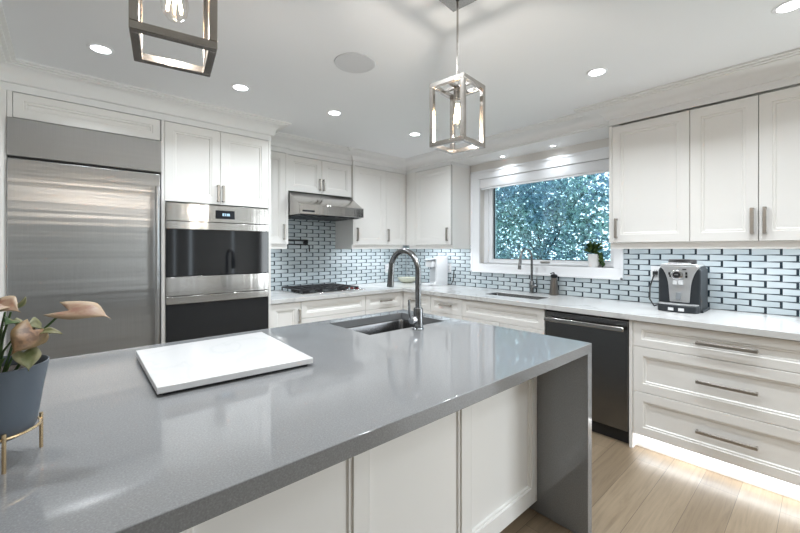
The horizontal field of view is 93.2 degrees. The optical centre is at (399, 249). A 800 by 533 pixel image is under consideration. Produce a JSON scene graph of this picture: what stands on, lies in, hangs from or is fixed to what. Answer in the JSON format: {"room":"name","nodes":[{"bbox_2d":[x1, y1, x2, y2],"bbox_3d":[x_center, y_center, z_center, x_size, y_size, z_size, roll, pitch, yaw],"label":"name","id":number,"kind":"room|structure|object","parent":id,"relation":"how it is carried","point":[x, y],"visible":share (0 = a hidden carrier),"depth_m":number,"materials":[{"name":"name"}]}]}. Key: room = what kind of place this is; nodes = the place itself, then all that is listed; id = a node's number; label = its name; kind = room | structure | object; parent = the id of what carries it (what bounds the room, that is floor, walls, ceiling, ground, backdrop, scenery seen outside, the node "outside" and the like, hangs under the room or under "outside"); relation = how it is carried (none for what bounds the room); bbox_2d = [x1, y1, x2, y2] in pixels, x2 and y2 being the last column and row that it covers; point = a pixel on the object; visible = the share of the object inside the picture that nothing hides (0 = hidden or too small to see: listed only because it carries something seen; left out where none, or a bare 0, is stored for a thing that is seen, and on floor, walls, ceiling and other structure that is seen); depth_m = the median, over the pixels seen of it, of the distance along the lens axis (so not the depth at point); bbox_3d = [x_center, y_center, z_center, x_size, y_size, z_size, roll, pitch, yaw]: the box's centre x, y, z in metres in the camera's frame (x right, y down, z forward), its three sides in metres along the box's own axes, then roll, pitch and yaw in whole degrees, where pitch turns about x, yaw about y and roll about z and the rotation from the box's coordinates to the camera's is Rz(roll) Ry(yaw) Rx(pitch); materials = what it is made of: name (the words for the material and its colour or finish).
{"room":"kitchen","nodes":[
{"label":"kitchen","id":0,"kind":"room"},
{"bbox_2d":[1,0,799,158],"bbox_3d":[-0.125,-1.140,0.557,7.150,0.100,7.200,0,0,-41],"label":"ceiling","id":1,"kind":"structure","parent":0,"point":[532,59],"depth_m":2.07,"materials":[{"name":"white paint"}]},
{"bbox_2d":[86,43,114,54],"bbox_3d":[-1.628,-1.088,2.058,0.122,0.004,0.122,0,0,-41],"label":"recessed light","id":2,"kind":"object","parent":1,"relation":"in","point":[98,48],"visible":1,"depth_m":2.05,"materials":[{"name":"white plastic"}]},
{"bbox_2d":[0,0,291,140],"bbox_3d":[0.197,-1.036,0.604,1.825,0.109,6.445,0,0,-41],"label":"trim","id":3,"kind":"structure","parent":1,"relation":"attached to","point":[13,70],"depth_m":2.52,"materials":[{"name":"white paint"}]},
{"bbox_2d":[129,0,217,76],"bbox_3d":[-0.545,-0.779,0.913,0.170,0.622,0.170,0,0,-32],"label":"pendant lantern","id":4,"kind":"object","parent":1,"relation":"hanging from","point":[208,43],"visible":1,"depth_m":0.88,"materials":[{"name":"silver metal"}]},
{"bbox_2d":[231,83,249,90],"bbox_3d":[-1.074,-1.088,2.547,0.122,0.004,0.122,0,0,-41],"label":"recessed light","id":5,"kind":"object","parent":1,"relation":"in","point":[239,87],"visible":1,"depth_m":2.54,"materials":[{"name":"white plastic"}]},
{"bbox_2d":[327,110,341,115],"bbox_3d":[-0.523,-1.088,3.020,0.122,0.004,0.122,0,0,-41],"label":"recessed light","id":6,"kind":"object","parent":1,"relation":"in","point":[330,112],"visible":1,"depth_m":3.01,"materials":[{"name":"white plastic"}]},
{"bbox_2d":[334,52,375,72],"bbox_3d":[-0.264,-1.087,2.213,0.242,0.006,0.242,0,0,-41],"label":"ceiling speaker","id":7,"kind":"object","parent":1,"relation":"attached to","point":[351,62],"visible":1,"depth_m":2.20,"materials":[{"name":"white plastic"}]},
{"bbox_2d":[409,132,420,135],"bbox_3d":[0.141,-1.088,3.579,0.122,0.004,0.122,0,0,-41],"label":"recessed light","id":8,"kind":"object","parent":1,"relation":"in","point":[411,133],"visible":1,"depth_m":3.58,"materials":[{"name":"white plastic"}]},
{"bbox_2d":[429,0,484,154],"bbox_3d":[0.244,-0.760,1.602,0.170,0.660,0.170,0,0,42],"label":"pendant lantern","id":9,"kind":"object","parent":1,"relation":"hanging from","point":[460,92],"visible":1,"depth_m":1.59,"materials":[{"name":"silver metal"}]},
{"bbox_2d":[454,87,459,99],"bbox_3d":[0.244,-0.659,1.602,0.032,0.046,0.032,0,0,42],"label":"socket","id":10,"kind":"object","parent":9,"relation":"attached to","point":[456,89],"depth_m":1.59,"materials":[{"name":"silver metal"}]},
{"bbox_2d":[271,47,799,170],"bbox_3d":[1.493,-1.044,1.791,1.930,0.092,6.510,0,0,-41],"label":"trim","id":11,"kind":"structure","parent":1,"relation":"attached to","point":[783,65],"depth_m":2.90,"materials":[{"name":"white paint"}]},
{"bbox_2d":[586,67,607,76],"bbox_3d":[1.212,-1.088,2.326,0.122,0.004,0.122,0,0,-41],"label":"recessed light","id":12,"kind":"object","parent":1,"relation":"in","point":[599,71],"visible":1,"depth_m":2.32,"materials":[{"name":"white plastic"}]},
{"bbox_2d":[771,0,799,13],"bbox_3d":[1.748,-1.088,1.692,0.122,0.004,0.122,0,0,-41],"label":"recessed light","id":13,"kind":"object","parent":1,"relation":"in","point":[788,6],"visible":1,"depth_m":1.70,"materials":[{"name":"white plastic"}]},
{"bbox_2d":[406,84,799,267],"bbox_3d":[2.478,0.135,2.821,0.250,2.450,6.950,0,0,-41],"label":"wall","id":14,"kind":"structure","parent":0,"point":[601,143],"depth_m":3.85,"materials":[{"name":"white paint"}]},
{"bbox_2d":[406,165,469,248],"bbox_3d":[0.444,-0.489,4.646,0.375,0.972,0.752,0,0,-41],"label":"upper cabinet","id":15,"kind":"object","parent":14,"relation":"attached to","point":[437,199],"visible":1,"depth_m":4.44,"materials":[{"name":"white paint"}]},
{"bbox_2d":[271,146,469,174],"bbox_3d":[-0.279,-0.977,4.033,2.240,0.043,0.793,0,0,-41],"label":"trim","id":16,"kind":"structure","parent":15,"relation":"attached to","point":[276,149],"depth_m":4.30,"materials":[{"name":"white paint"}]},
{"bbox_2d":[450,124,620,165],"bbox_3d":[1.266,-0.993,3.738,0.354,0.015,1.730,0,0,-41],"label":"soffit","id":17,"kind":"structure","parent":14,"relation":"attached to","point":[601,132],"depth_m":3.63,"materials":[{"name":"white paint"}]},
{"bbox_2d":[471,147,623,279],"bbox_3d":[1.433,-0.318,3.903,0.175,1.168,1.624,0,0,-41],"label":"window","id":18,"kind":"structure","parent":14,"relation":"in","point":[614,270],"depth_m":4.00,"materials":[{"name":"white plastic"}]},
{"bbox_2d":[480,158,608,189],"bbox_3d":[1.426,-0.742,3.866,0.085,0.120,1.424,0,0,-41],"label":"roller blind","id":19,"kind":"object","parent":18,"relation":"attached to","point":[598,166],"visible":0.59,"depth_m":3.75,"materials":[{"name":"white fabric"}]},
{"bbox_2d":[584,240,604,266],"bbox_3d":[1.772,0.040,3.470,0.140,0.250,0.196,0,0,-41],"label":"potted plant","id":20,"kind":"object","parent":18,"relation":"on","point":[594,260],"visible":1,"depth_m":3.44,"materials":[{"name":"green plant"}]},
{"bbox_2d":[406,245,799,316],"bbox_3d":[1.426,0.197,3.817,0.008,0.493,4.044,0,0,-41],"label":"tile backsplash","id":21,"kind":"structure","parent":14,"relation":"attached to","point":[765,281],"depth_m":2.89,"materials":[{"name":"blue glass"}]},
{"bbox_2d":[448,263,450,272],"bbox_3d":[0.614,0.235,4.724,0.007,0.114,0.072,0,0,-41],"label":"wall outlet","id":22,"kind":"object","parent":21,"relation":"attached to","point":[449,264],"visible":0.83,"depth_m":4.72,"materials":[{"name":"white plastic"}]},
{"bbox_2d":[651,266,659,279],"bbox_3d":[2.077,0.195,3.067,0.007,0.114,0.072,0,0,-41],"label":"wall outlet","id":23,"kind":"object","parent":21,"relation":"attached to","point":[653,268],"visible":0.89,"depth_m":3.07,"materials":[{"name":"white plastic"}]},
{"bbox_2d":[609,85,799,248],"bbox_3d":[2.169,-0.475,2.624,0.465,0.945,1.190,0,0,-41],"label":"upper cabinet","id":24,"kind":"object","parent":14,"relation":"attached to","point":[725,175],"visible":1,"depth_m":2.48,"materials":[{"name":"white paint"}]},
{"bbox_2d":[609,75,799,125],"bbox_3d":[2.960,-0.977,1.430,0.018,0.043,4.027,0,0,-41],"label":"trim","id":25,"kind":"structure","parent":24,"relation":"attached to","point":[795,80],"depth_m":2.47,"materials":[{"name":"white paint"}]},
{"bbox_2d":[500,431,799,532],"bbox_3d":[-0.125,1.410,0.557,7.150,0.100,7.200,0,0,-41],"label":"floor","id":26,"kind":"structure","parent":0,"point":[637,489],"depth_m":2.04,"materials":[{"name":"brown wood"}]},
{"bbox_2d":[0,89,6,355],"bbox_3d":[-2.646,0.210,2.422,0.234,2.300,0.746,0,0,-41],"label":"filler panel","id":27,"kind":"object","parent":26,"relation":"on","point":[3,93],"visible":0.24,"depth_m":2.22,"materials":[{"name":"white paint"}]},
{"bbox_2d":[7,116,160,358],"bbox_3d":[-2.232,0.291,2.719,0.776,2.138,0.808,0,0,-41],"label":"refrigerator","id":28,"kind":"object","parent":26,"relation":"on","point":[83,205],"visible":0.7,"depth_m":2.44,"materials":[{"name":"grey metal"}]},
{"bbox_2d":[7,90,159,140],"bbox_3d":[-2.268,-0.861,2.760,0.776,0.158,0.740,0,0,-41],"label":"upper cabinet","id":29,"kind":"object","parent":28,"relation":"on","point":[19,105],"visible":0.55,"depth_m":2.44,"materials":[{"name":"white paint"}]},
{"bbox_2d":[160,120,270,343],"bbox_3d":[-1.660,0.210,3.276,0.814,2.300,0.770,0,0,-41],"label":"tall cabinet","id":30,"kind":"object","parent":26,"relation":"on","point":[201,166],"visible":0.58,"depth_m":2.96,"materials":[{"name":"white paint"}]},
{"bbox_2d":[165,202,268,342],"bbox_3d":[-1.641,0.279,3.255,0.760,1.243,0.684,0,0,-41],"label":"double oven","id":31,"kind":"object","parent":30,"relation":"in","point":[216,257],"visible":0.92,"depth_m":2.96,"materials":[{"name":"black"}]},
{"bbox_2d":[271,302,300,327],"bbox_3d":[-1.243,0.923,3.651,0.298,0.874,0.710,0,0,-41],"label":"base cabinet","id":32,"kind":"object","parent":26,"relation":"on","point":[283,314],"visible":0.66,"depth_m":3.42,"materials":[{"name":"white paint"}]},
{"bbox_2d":[301,295,364,323],"bbox_3d":[-0.856,0.923,3.993,0.735,0.874,0.710,0,0,-41],"label":"base cabinet","id":33,"kind":"object","parent":26,"relation":"on","point":[343,307],"visible":0.07,"depth_m":3.73,"materials":[{"name":"white paint"}]},
{"bbox_2d":[180,377,536,532],"bbox_3d":[-0.465,0.926,1.622,2.197,0.867,1.057,0,0,-41],"label":"base cabinet","id":34,"kind":"object","parent":26,"relation":"on","point":[473,468],"visible":0.29,"depth_m":1.45,"materials":[{"name":"white paint"}]},
{"bbox_2d":[0,309,591,532],"bbox_3d":[-0.391,0.902,1.538,2.289,0.915,1.340,0,0,-41],"label":"countertop","id":35,"kind":"structure","parent":34,"relation":"on","point":[117,454],"depth_m":1.08,"materials":[{"name":"grey stone"}]},
{"bbox_2d":[0,412,42,474],"bbox_3d":[-0.847,0.406,0.789,0.148,0.078,0.148,0,0,-41],"label":"plant stand","id":36,"kind":"object","parent":35,"relation":"on","point":[4,438],"visible":0.77,"depth_m":0.76,"materials":[{"name":"gold metal"}]},
{"bbox_2d":[0,296,110,443],"bbox_3d":[-0.794,0.244,0.787,0.278,0.299,0.171,0,0,2],"label":"potted plant","id":37,"kind":"object","parent":36,"relation":"on","point":[22,374],"visible":0.99,"depth_m":0.78,"materials":[{"name":"pink plant"}]},
{"bbox_2d":[136,332,312,394],"bbox_3d":[-0.701,0.429,1.502,0.532,0.031,0.580,0,0,-41],"label":"serving board","id":38,"kind":"object","parent":35,"relation":"on","point":[170,369],"visible":1,"depth_m":1.41,"materials":[{"name":"white stone"}]},
{"bbox_2d":[346,319,425,334],"bbox_3d":[-0.074,0.604,2.309,0.609,0.224,0.434,0,0,-41],"label":"sink","id":39,"kind":"object","parent":35,"relation":"in","point":[370,329],"visible":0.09,"depth_m":2.54,"materials":[{"name":"metal"}]},
{"bbox_2d":[387,248,423,329],"bbox_3d":[0.008,0.219,2.179,0.107,0.452,0.295,0,0,-41],"label":"kitchen faucet","id":40,"kind":"object","parent":35,"relation":"on","point":[416,319],"visible":1,"depth_m":2.10,"materials":[{"name":"metal"}]},
{"bbox_2d":[364,291,402,314],"bbox_3d":[-0.380,0.923,4.413,0.530,0.874,0.710,0,0,-41],"label":"base cabinet","id":41,"kind":"object","parent":26,"relation":"on","point":[384,302],"visible":0.23,"depth_m":4.16,"materials":[{"name":"white paint"}]},
{"bbox_2d":[403,291,430,313],"bbox_3d":[0.423,0.923,4.399,0.710,0.874,0.432,0,0,-41],"label":"base cabinet","id":42,"kind":"object","parent":26,"relation":"on","point":[425,298],"visible":0.13,"depth_m":4.18,"materials":[{"name":"white paint"}]},
{"bbox_2d":[431,295,462,319],"bbox_3d":[0.709,0.923,4.075,0.710,0.874,0.427,0,0,-41],"label":"base cabinet","id":43,"kind":"object","parent":26,"relation":"on","point":[449,307],"visible":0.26,"depth_m":3.85,"materials":[{"name":"white paint"}]},
{"bbox_2d":[462,299,545,334],"bbox_3d":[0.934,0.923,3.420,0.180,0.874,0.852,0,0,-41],"label":"base cabinet","id":44,"kind":"object","parent":26,"relation":"on","point":[528,319],"visible":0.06,"depth_m":3.33,"materials":[{"name":"white paint"}]},
{"bbox_2d":[271,281,799,340],"bbox_3d":[0.577,0.463,3.072,2.265,0.039,4.052,0,0,-41],"label":"countertop","id":45,"kind":"structure","parent":44,"relation":"on","point":[748,323],"depth_m":2.87,"materials":[{"name":"white stone"}]},
{"bbox_2d":[279,283,364,294],"bbox_3d":[-0.836,0.420,4.090,0.760,0.046,0.520,0,0,-41],"label":"gas cooktop","id":46,"kind":"object","parent":45,"relation":"in","point":[328,287],"visible":1,"depth_m":3.96,"materials":[{"name":"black metal"}]},
{"bbox_2d":[397,276,414,282],"bbox_3d":[0.101,0.408,5.024,0.289,0.070,0.289,0,0,-41],"label":"bowl","id":47,"kind":"object","parent":45,"relation":"on","point":[406,279],"visible":0.85,"depth_m":4.94,"materials":[{"name":"grey ceramic"}]},
{"bbox_2d":[422,256,453,285],"bbox_3d":[0.467,0.263,4.633,0.351,0.360,0.230,0,0,-41],"label":"coffee maker","id":48,"kind":"object","parent":45,"relation":"on","point":[438,266],"visible":1,"depth_m":4.62,"materials":[{"name":"white plastic"}]},
{"bbox_2d":[422,283,433,285],"bbox_3d":[0.355,0.429,4.608,0.150,0.028,0.120,0,0,-41],"label":"drip tray","id":49,"kind":"object","parent":48,"relation":"on","point":[423,284],"depth_m":4.57,"materials":[{"name":"white plastic"}]},
{"bbox_2d":[489,293,546,299],"bbox_3d":[1.103,0.558,3.608,0.226,0.224,0.566,0,0,-41],"label":"sink","id":50,"kind":"object","parent":45,"relation":"in","point":[498,294],"visible":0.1,"depth_m":3.71,"materials":[{"name":"metal"}]},
{"bbox_2d":[518,247,537,292],"bbox_3d":[1.263,0.212,3.737,0.274,0.461,0.092,0,0,-41],"label":"kitchen faucet","id":51,"kind":"object","parent":45,"relation":"on","point":[532,285],"visible":0.99,"depth_m":3.80,"materials":[{"name":"metal"}]},
{"bbox_2d":[549,272,558,295],"bbox_3d":[1.483,0.332,3.655,0.100,0.223,0.088,0,0,-4],"label":"soap dispenser","id":52,"kind":"object","parent":45,"relation":"on","point":[553,290],"visible":0.99,"depth_m":3.63,"materials":[{"name":"brown metal"}]},
{"bbox_2d":[649,259,709,313],"bbox_3d":[2.038,0.257,2.816,0.394,0.372,0.380,0,0,-41],"label":"espresso machine","id":53,"kind":"object","parent":45,"relation":"on","point":[683,283],"visible":1,"depth_m":2.68,"materials":[{"name":"black plastic"}]},
{"bbox_2d":[658,303,699,313],"bbox_3d":[1.964,0.418,2.676,0.094,0.050,0.242,0,0,-41],"label":"drip tray","id":54,"kind":"object","parent":53,"relation":"on","point":[690,308],"depth_m":2.63,"materials":[{"name":"black plastic"}]},
{"bbox_2d":[667,259,696,263],"bbox_3d":[2.061,0.089,2.762,0.185,0.036,0.170,0,0,-41],"label":"tray","id":55,"kind":"object","parent":53,"relation":"on","point":[671,261],"depth_m":2.71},
{"bbox_2d":[544,309,628,443],"bbox_3d":[1.601,0.922,3.030,0.715,0.876,0.602,0,0,-41],"label":"dishwasher","id":56,"kind":"object","parent":26,"relation":"on","point":[608,336],"visible":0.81,"depth_m":2.72,"materials":[{"name":"grey metal"}]},
{"bbox_2d":[629,320,635,447],"bbox_3d":[1.837,0.923,2.816,0.684,0.874,0.021,0,0,-41],"label":"end panel","id":57,"kind":"object","parent":26,"relation":"on","point":[632,436],"visible":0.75,"depth_m":2.59,"materials":[{"name":"white paint"}]},
{"bbox_2d":[633,320,799,500],"bbox_3d":[2.157,0.923,2.434,0.710,0.874,0.972,0,0,-41],"label":"base cabinet","id":58,"kind":"object","parent":26,"relation":"on","point":[724,403],"visible":0.98,"depth_m":2.24,"materials":[{"name":"white paint"}]},
{"bbox_3d":[-2.457,0.135,3.200,7.150,2.450,0.150,0,0,-41],"label":"wall","id":59,"kind":"structure","parent":0,"visible":0},
{"bbox_2d":[271,151,287,248],"bbox_3d":[-1.353,-0.480,3.796,0.325,0.955,0.414,0,0,-41],"label":"upper cabinet","id":60,"kind":"object","parent":59,"relation":"attached to","point":[279,161],"visible":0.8,"depth_m":3.72,"materials":[{"name":"white paint"}]},
{"bbox_2d":[288,155,350,197],"bbox_3d":[-0.946,-0.771,4.170,0.772,0.373,0.385,0,0,-41],"label":"upper cabinet","id":61,"kind":"object","parent":59,"relation":"attached to","point":[305,175],"visible":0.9,"depth_m":4.01,"materials":[{"name":"white paint"}]},
{"bbox_2d":[288,191,363,220],"bbox_3d":[-0.874,-0.456,4.077,0.752,0.255,0.600,0,0,-41],"label":"range hood","id":62,"kind":"object","parent":61,"relation":"attached to","point":[301,206],"visible":0.89,"depth_m":3.87,"materials":[{"name":"silver metal"}]},
{"bbox_2d":[271,219,405,290],"bbox_3d":[-0.763,-0.071,4.589,2.259,1.028,0.008,0,0,-41],"label":"tile backsplash","id":63,"kind":"structure","parent":59,"relation":"attached to","point":[294,265],"depth_m":4.46,"materials":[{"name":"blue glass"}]},
{"bbox_2d":[288,239,309,251],"bbox_3d":[-1.128,-0.039,4.195,0.275,0.138,0.097,0,0,-41],"label":"pot filler","id":64,"kind":"object","parent":63,"relation":"attached to","point":[305,242],"visible":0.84,"depth_m":4.19,"materials":[{"name":"black metal"}]},
{"bbox_2d":[385,264,388,272],"bbox_3d":[-0.172,0.260,5.099,0.072,0.114,0.007,0,0,-41],"label":"wall outlet","id":65,"kind":"object","parent":63,"relation":"attached to","point":[386,265],"visible":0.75,"depth_m":5.09,"materials":[{"name":"white plastic"}]},
{"bbox_2d":[335,165,405,248],"bbox_3d":[-0.345,-0.480,4.687,0.806,0.955,0.414,0,0,-41],"label":"upper cabinet","id":66,"kind":"object","parent":59,"relation":"attached to","point":[381,194],"visible":0.95,"depth_m":4.53,"materials":[{"name":"white paint"}]},
{"label":"outside","id":67,"kind":"structure","parent":0,"visible":0},
{"bbox_3d":[9.135,2.010,10.731,20.100,0.100,32.000,0,0,-41],"label":"ground","id":68,"kind":"structure","parent":67,"visible":0},
{"bbox_2d":[496,173,609,260],"bbox_3d":[2.413,-0.300,7.302,3.465,6.286,5.941,0,0,-41],"label":"tree","id":69,"kind":"object","parent":68,"relation":"on","point":[528,209],"visible":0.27,"depth_m":6.59,"materials":[{"name":"green plant"}]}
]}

